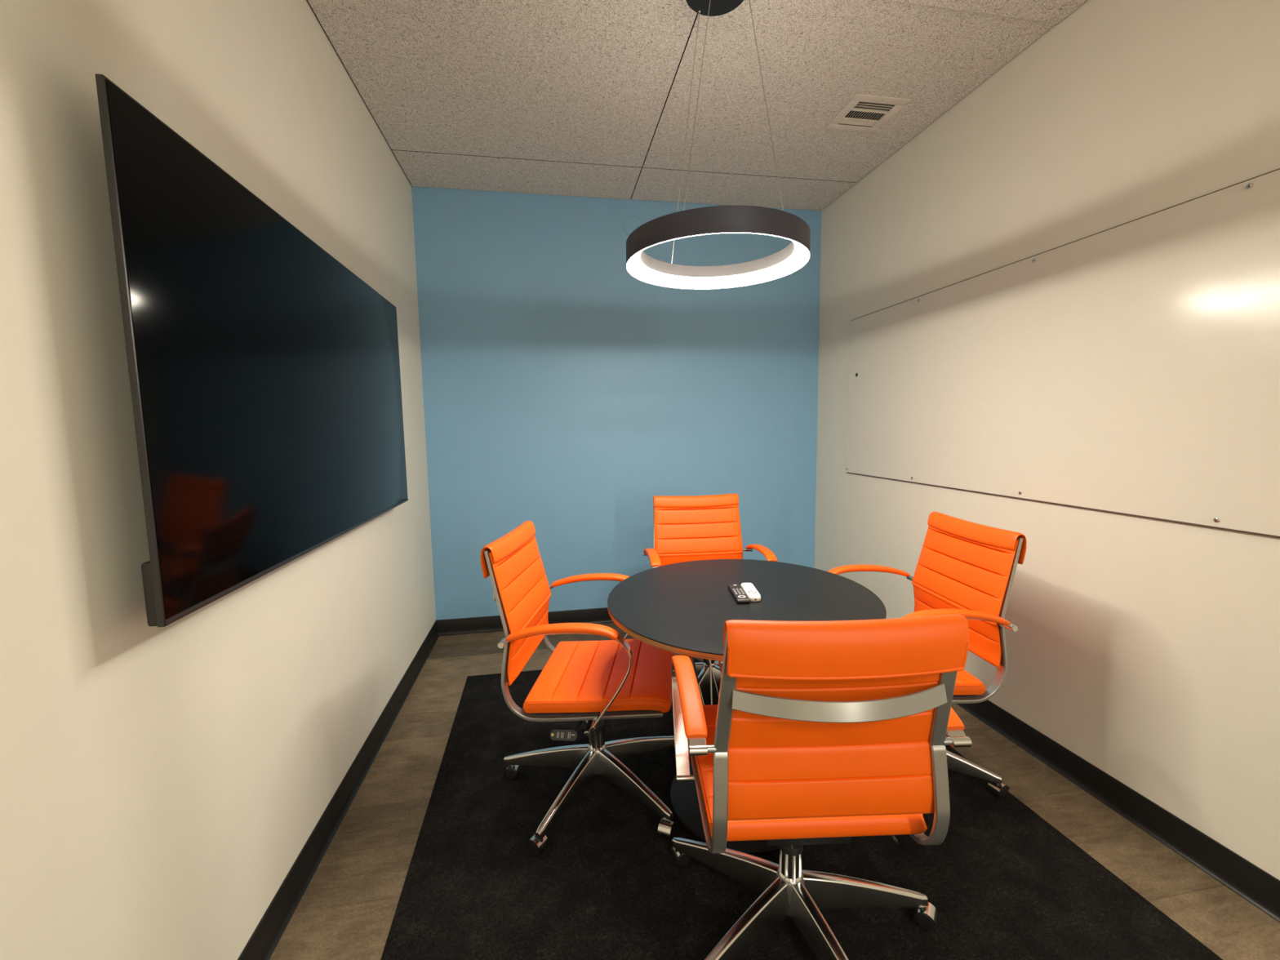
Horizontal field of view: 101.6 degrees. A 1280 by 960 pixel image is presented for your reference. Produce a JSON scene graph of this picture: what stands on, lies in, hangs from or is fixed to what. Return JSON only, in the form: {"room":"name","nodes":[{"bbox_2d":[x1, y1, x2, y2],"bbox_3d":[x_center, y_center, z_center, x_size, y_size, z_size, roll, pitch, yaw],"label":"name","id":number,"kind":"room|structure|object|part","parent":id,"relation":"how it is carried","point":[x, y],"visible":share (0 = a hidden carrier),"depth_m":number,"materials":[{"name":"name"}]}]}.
{"room":"office","nodes":[
{"label":"office","id":0,"kind":"room"},
{"bbox_2d":[0,0,435,959],"bbox_3d":[-1.014,-0.218,1.157,0.120,2.814,4.290,-2,6,-10],"label":"wall","id":1,"kind":"structure","parent":0,"point":[160,787],"depth_m":0.96,"materials":[{"name":"white paint"}]},
{"bbox_2d":[95,73,408,626],"bbox_3d":[-0.986,-0.261,1.607,0.076,0.877,1.570,-2,6,-10],"label":"television","id":2,"kind":"object","parent":1,"relation":"attached to","point":[264,376],"visible":1,"depth_m":1.10,"materials":[{"name":"black plastic"}]},
{"bbox_2d":[237,620,439,959],"bbox_3d":[-0.927,1.130,1.307,0.016,0.100,4.050,-2,6,-10],"label":"baseboard","id":3,"kind":"structure","parent":1,"relation":"attached to","point":[268,933],"depth_m":1.64,"materials":[{"name":"black plastic"}]},
{"bbox_2d":[411,185,821,620],"bbox_3d":[-0.052,-0.465,3.428,2.564,2.814,0.120,-2,6,-10],"label":"wall","id":4,"kind":"structure","parent":0,"point":[566,391],"depth_m":3.32,"materials":[{"name":"blue paint"}]},
{"bbox_2d":[436,607,613,635],"bbox_3d":[-0.020,0.891,3.500,2.552,0.100,0.016,-2,6,-10],"label":"baseboard","id":5,"kind":"structure","parent":4,"relation":"attached to","point":[593,615],"depth_m":3.35,"materials":[{"name":"black rubber"}]},
{"bbox_2d":[307,0,1086,210],"bbox_3d":[0.297,-1.593,1.189,2.564,0.124,4.170,-2,6,-10],"label":"ceiling","id":6,"kind":"structure","parent":0,"point":[579,98],"depth_m":2.14,"materials":[{"name":"beige tile"}]},
{"bbox_2d":[626,0,810,288],"bbox_3d":[0.248,-1.149,1.704,0.600,0.868,0.600,-2,6,-10],"label":"pendant lamp","id":7,"kind":"object","parent":6,"relation":"hanging from","point":[732,219],"visible":1,"depth_m":1.66,"materials":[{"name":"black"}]},
{"bbox_2d":[626,232,809,288],"bbox_3d":[0.254,-0.734,1.746,0.598,0.033,0.598,-2,6,-10],"label":"diffuser","id":8,"kind":"object","parent":7,"relation":"attached to","point":[799,255],"depth_m":1.89,"materials":[{"name":"white plastic"}]},
{"bbox_2d":[825,93,911,133],"bbox_3d":[1.030,-1.670,2.376,0.258,0.018,0.258,-2,6,-10],"label":"ceiling vent","id":9,"kind":"object","parent":6,"relation":"in","point":[861,113],"visible":1,"depth_m":2.37,"materials":[{"name":"metal"}]},
{"bbox_2d":[269,622,1279,959],"bbox_3d":[0.564,1.332,0.196,5.764,0.120,7.020,-2,6,-10],"label":"floor","id":10,"kind":"structure","parent":0,"point":[347,909],"depth_m":1.64,"materials":[{"name":"brown wood"}]},
{"bbox_2d":[380,662,1222,959],"bbox_3d":[0.314,1.127,1.616,2.013,0.006,2.630,-2,6,-10],"label":"carpet","id":11,"kind":"object","parent":10,"relation":"on","point":[1002,882],"visible":0.53,"depth_m":1.48,"materials":[{"name":"black carpet"}]},
{"bbox_2d":[480,520,675,855],"bbox_3d":[-0.172,0.639,1.863,0.677,0.926,0.706,0,6,5],"label":"office chair","id":12,"kind":"object","parent":11,"relation":"on","point":[605,678],"visible":0.94,"depth_m":1.74,"materials":[{"name":"leather"}]},
{"bbox_3d":[-0.412,0.411,1.845,0.088,0.423,0.470,0,6,5],"label":"backrest","id":13,"kind":"part","parent":12,"relation":"part of","materials":[{"name":"orange leather"}]},
{"bbox_3d":[-0.338,1.003,1.910,0.334,0.091,0.043,0,6,8],"label":"leg","id":14,"kind":"part","parent":12,"relation":"part of","materials":[{"name":"metal"}]},
{"bbox_3d":[-0.167,0.439,2.051,0.547,0.540,0.058,0,6,5],"label":"rail","id":15,"kind":"part","parent":12,"relation":"part of","materials":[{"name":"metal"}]},
{"bbox_3d":[-0.222,0.600,1.591,0.403,0.309,0.064,0,6,5],"label":"armrest","id":16,"kind":"part","parent":12,"relation":"part of","materials":[{"name":"leather"}]},
{"bbox_3d":[-0.204,0.796,1.698,0.074,0.049,0.175,5,8,43],"label":"height lever","id":17,"kind":"part","parent":12,"relation":"part of","materials":[{"name":"black plastic"}]},
{"bbox_3d":[-0.236,1.021,1.719,0.043,0.091,0.334,2,7,26],"label":"leg","id":18,"kind":"part","parent":12,"relation":"part of","materials":[{"name":"metal"}]},
{"bbox_3d":[-0.205,0.485,1.610,0.547,0.540,0.058,0,6,5],"label":"rail","id":19,"kind":"part","parent":12,"relation":"part of","materials":[{"name":"metal"}]},
{"bbox_3d":[-0.179,0.547,2.095,0.403,0.309,0.064,0,6,5],"label":"armrest","id":20,"kind":"part","parent":12,"relation":"part of","materials":[{"name":"leather"}]},
{"bbox_3d":[-0.157,0.773,1.699,0.016,0.019,0.180,0,6,5],"label":"tension knob","id":21,"kind":"part","parent":12,"relation":"part of","materials":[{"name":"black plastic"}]},
{"bbox_3d":[-0.115,0.676,1.847,0.468,0.071,0.470,0,6,5],"label":"seat","id":22,"kind":"part","parent":12,"relation":"part of","materials":[{"name":"orange leather"}]},
{"bbox_3d":[-0.022,1.014,1.756,0.334,0.091,0.043,5,8,44],"label":"leg","id":23,"kind":"part","parent":12,"relation":"part of","materials":[{"name":"metal"}]},
{"bbox_3d":[0.009,0.992,1.970,0.334,0.091,0.043,-4,7,-28],"label":"leg","id":24,"kind":"part","parent":12,"relation":"part of","materials":[{"name":"metal"}]},
{"bbox_2d":[643,493,777,693],"bbox_3d":[0.324,0.565,2.514,0.681,0.926,0.661,-1,6,-6],"label":"office chair","id":25,"kind":"object","parent":11,"relation":"on","point":[690,528],"visible":0.38,"depth_m":2.69,"materials":[{"name":"leather"}]},
{"bbox_3d":[0.071,0.503,2.495,0.064,0.309,0.403,-1,6,-6],"label":"armrest","id":26,"kind":"part","parent":25,"relation":"part of","materials":[{"name":"leather"}]},
{"bbox_3d":[0.102,0.392,2.470,0.058,0.540,0.547,-1,6,-6],"label":"rail","id":27,"kind":"part","parent":25,"relation":"part of","materials":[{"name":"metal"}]},
{"bbox_3d":[0.305,0.912,2.707,0.043,0.091,0.334,-2,6,-9],"label":"leg","id":28,"kind":"part","parent":25,"relation":"part of","materials":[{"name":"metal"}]},
{"bbox_3d":[0.299,0.311,2.712,0.470,0.423,0.088,-1,6,-6],"label":"backrest","id":29,"kind":"part","parent":25,"relation":"part of","materials":[{"name":"orange leather"}]},
{"bbox_3d":[0.152,0.930,2.554,0.334,0.091,0.043,0,6,9],"label":"leg","id":30,"kind":"part","parent":25,"relation":"part of","materials":[{"name":"metal"}]},
{"bbox_3d":[0.251,0.948,2.362,0.043,0.091,0.334,2,7,27],"label":"leg","id":31,"kind":"part","parent":25,"relation":"part of","materials":[{"name":"metal"}]},
{"bbox_3d":[0.465,0.941,2.396,0.334,0.091,0.043,5,8,45],"label":"leg","id":32,"kind":"part","parent":25,"relation":"part of","materials":[{"name":"metal"}]},
{"bbox_3d":[0.499,0.919,2.609,0.334,0.091,0.043,-4,7,-27],"label":"leg","id":33,"kind":"part","parent":25,"relation":"part of","materials":[{"name":"metal"}]},
{"bbox_3d":[0.577,0.490,2.547,0.064,0.309,0.403,-1,6,-6],"label":"armrest","id":34,"kind":"part","parent":25,"relation":"part of","materials":[{"name":"leather"}]},
{"bbox_2d":[607,559,886,852],"bbox_3d":[0.339,0.738,1.776,0.883,0.734,0.883,-2,6,-10],"label":"round table","id":35,"kind":"object","parent":11,"relation":"on","point":[682,608],"visible":0.54,"depth_m":1.69,"materials":[{"name":"black laminate"}]},
{"bbox_3d":[0.208,0.743,1.772,0.182,0.658,0.007,-6,8,-42],"label":"wire rod","id":36,"kind":"part","parent":35,"relation":"part of","materials":[{"name":"metal"}]},
{"bbox_3d":[0.210,0.744,1.754,0.141,0.660,0.120,-2,6,-10],"label":"wire rod","id":37,"kind":"part","parent":35,"relation":"part of","materials":[{"name":"metal"}]},
{"bbox_3d":[0.255,0.729,1.875,0.007,0.665,0.182,-1,6,0],"label":"wire rod","id":38,"kind":"part","parent":35,"relation":"part of","materials":[{"name":"metal"}]},
{"bbox_3d":[0.270,0.728,1.886,0.182,0.663,0.006,1,6,18],"label":"wire rod","id":39,"kind":"part","parent":35,"relation":"part of","materials":[{"name":"metal"}]},
{"bbox_3d":[0.294,0.755,1.655,0.182,0.657,0.006,-4,7,-29],"label":"wire rod","id":40,"kind":"part","parent":35,"relation":"part of","materials":[{"name":"metal"}]},
{"bbox_2d":[728,584,750,604],"bbox_3d":[0.328,0.377,1.738,0.042,0.015,0.158,-2,7,-2],"label":"remote control","id":41,"kind":"object","parent":35,"relation":"on","point":[737,592],"visible":1,"depth_m":1.71,"materials":[{"name":"black plastic"}]},
{"bbox_2d":[740,582,760,601],"bbox_3d":[0.369,0.373,1.743,0.041,0.018,0.146,-2,7,-1],"label":"remote control","id":42,"kind":"object","parent":35,"relation":"on","point":[750,590],"visible":0.96,"depth_m":1.72,"materials":[{"name":"white plastic"}]},
{"bbox_2d":[671,613,972,959],"bbox_3d":[0.414,0.688,1.302,0.694,0.926,0.686,-1,6,-2],"label":"office chair","id":43,"kind":"object","parent":11,"relation":"on","point":[831,731],"visible":1,"depth_m":1.05,"materials":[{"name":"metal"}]},
{"bbox_3d":[0.126,0.630,1.249,0.064,0.309,0.403,-1,6,-2],"label":"armrest","id":44,"kind":"part","parent":43,"relation":"part of","materials":[{"name":"leather"}]},
{"bbox_3d":[0.155,0.516,1.255,0.058,0.540,0.547,-1,6,-2],"label":"rail","id":45,"kind":"part","parent":43,"relation":"part of","materials":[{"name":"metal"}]},
{"bbox_3d":[0.235,1.042,1.447,0.334,0.091,0.043,3,7,35],"label":"leg","id":46,"kind":"part","parent":43,"relation":"part of","materials":[{"name":"metal"}]},
{"bbox_3d":[0.236,1.064,1.231,0.334,0.091,0.043,-5,7,-36],"label":"leg","id":47,"kind":"part","parent":43,"relation":"part of","materials":[{"name":"metal"}]},
{"bbox_3d":[0.379,0.719,1.351,0.470,0.071,0.468,-1,6,-2],"label":"seat","id":48,"kind":"part","parent":43,"relation":"part of","materials":[{"name":"orange leather"}]},
{"bbox_3d":[0.444,1.068,1.165,0.043,0.091,0.334,-3,6,-18],"label":"leg","id":49,"kind":"part","parent":43,"relation":"part of","materials":[{"name":"metal"}]},
{"bbox_3d":[0.384,0.483,1.031,0.470,0.423,0.088,-1,6,-2],"label":"backrest","id":50,"kind":"part","parent":43,"relation":"part of","materials":[{"name":"orange leather"}]},
{"bbox_3d":[0.570,1.048,1.341,0.334,0.091,0.043,-1,6,0],"label":"leg","id":51,"kind":"part","parent":43,"relation":"part of","materials":[{"name":"metal"}]},
{"bbox_3d":[0.550,0.826,1.290,0.175,0.049,0.074,3,7,36],"label":"height lever","id":52,"kind":"part","parent":43,"relation":"part of","materials":[{"name":"black plastic"}]},
{"bbox_3d":[0.600,0.508,1.267,0.058,0.540,0.547,-1,6,-2],"label":"rail","id":53,"kind":"part","parent":43,"relation":"part of","materials":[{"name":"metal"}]},
{"bbox_3d":[0.634,0.621,1.263,0.064,0.309,0.403,-1,6,-2],"label":"armrest","id":54,"kind":"part","parent":43,"relation":"part of","materials":[{"name":"metal"}]},
{"bbox_2d":[828,511,1026,798],"bbox_3d":[0.910,0.616,1.923,0.693,0.928,0.677,-2,6,-11],"label":"office chair","id":55,"kind":"object","parent":11,"relation":"on","point":[967,569],"visible":0.42,"depth_m":1.80,"materials":[{"name":"leather"}]},
{"bbox_3d":[0.945,0.523,2.167,0.403,0.309,0.064,-1,6,-4],"label":"armrest","id":56,"kind":"part","parent":55,"relation":"part of","materials":[{"name":"leather"}]},
{"bbox_3d":[1.171,0.381,1.913,0.088,0.423,0.470,-1,6,-4],"label":"backrest","id":57,"kind":"part","parent":55,"relation":"part of","materials":[{"name":"orange leather"}]},
{"bbox_3d":[0.881,0.653,1.919,0.468,0.071,0.470,-1,6,-4],"label":"seat","id":58,"kind":"part","parent":55,"relation":"part of","materials":[{"name":"orange leather"}]},
{"bbox_3d":[1.093,0.986,1.867,0.334,0.091,0.043,2,7,29],"label":"leg","id":59,"kind":"part","parent":55,"relation":"part of","materials":[{"name":"metal"}]},
{"bbox_3d":[0.962,0.461,1.681,0.547,0.540,0.058,-1,6,-4],"label":"rail","id":60,"kind":"part","parent":55,"relation":"part of","materials":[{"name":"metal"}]},
{"bbox_3d":[0.983,0.575,1.662,0.403,0.309,0.064,-1,6,-4],"label":"armrest","id":61,"kind":"part","parent":55,"relation":"part of","materials":[{"name":"leather"}]},
{"bbox_2d":[814,0,1279,879],"bbox_3d":[1.629,-0.304,1.612,0.120,2.814,4.290,-2,6,-10],"label":"wall","id":62,"kind":"structure","parent":0,"point":[1148,650],"depth_m":1.75,"materials":[{"name":"white paint"}]},
{"bbox_2d":[845,168,1279,537],"bbox_3d":[1.490,-0.385,2.013,0.012,0.924,2.444,-2,6,-10],"label":"whiteboard","id":63,"kind":"object","parent":62,"relation":"attached to","point":[1131,368],"visible":1,"depth_m":1.72,"materials":[{"name":"metal"}]},
{"bbox_2d":[952,694,1279,922],"bbox_3d":[1.581,1.048,1.739,0.016,0.100,4.050,-2,6,-10],"label":"baseboard","id":64,"kind":"structure","parent":62,"relation":"attached to","point":[1255,885],"depth_m":1.65,"materials":[{"name":"black rubber"}]}
]}

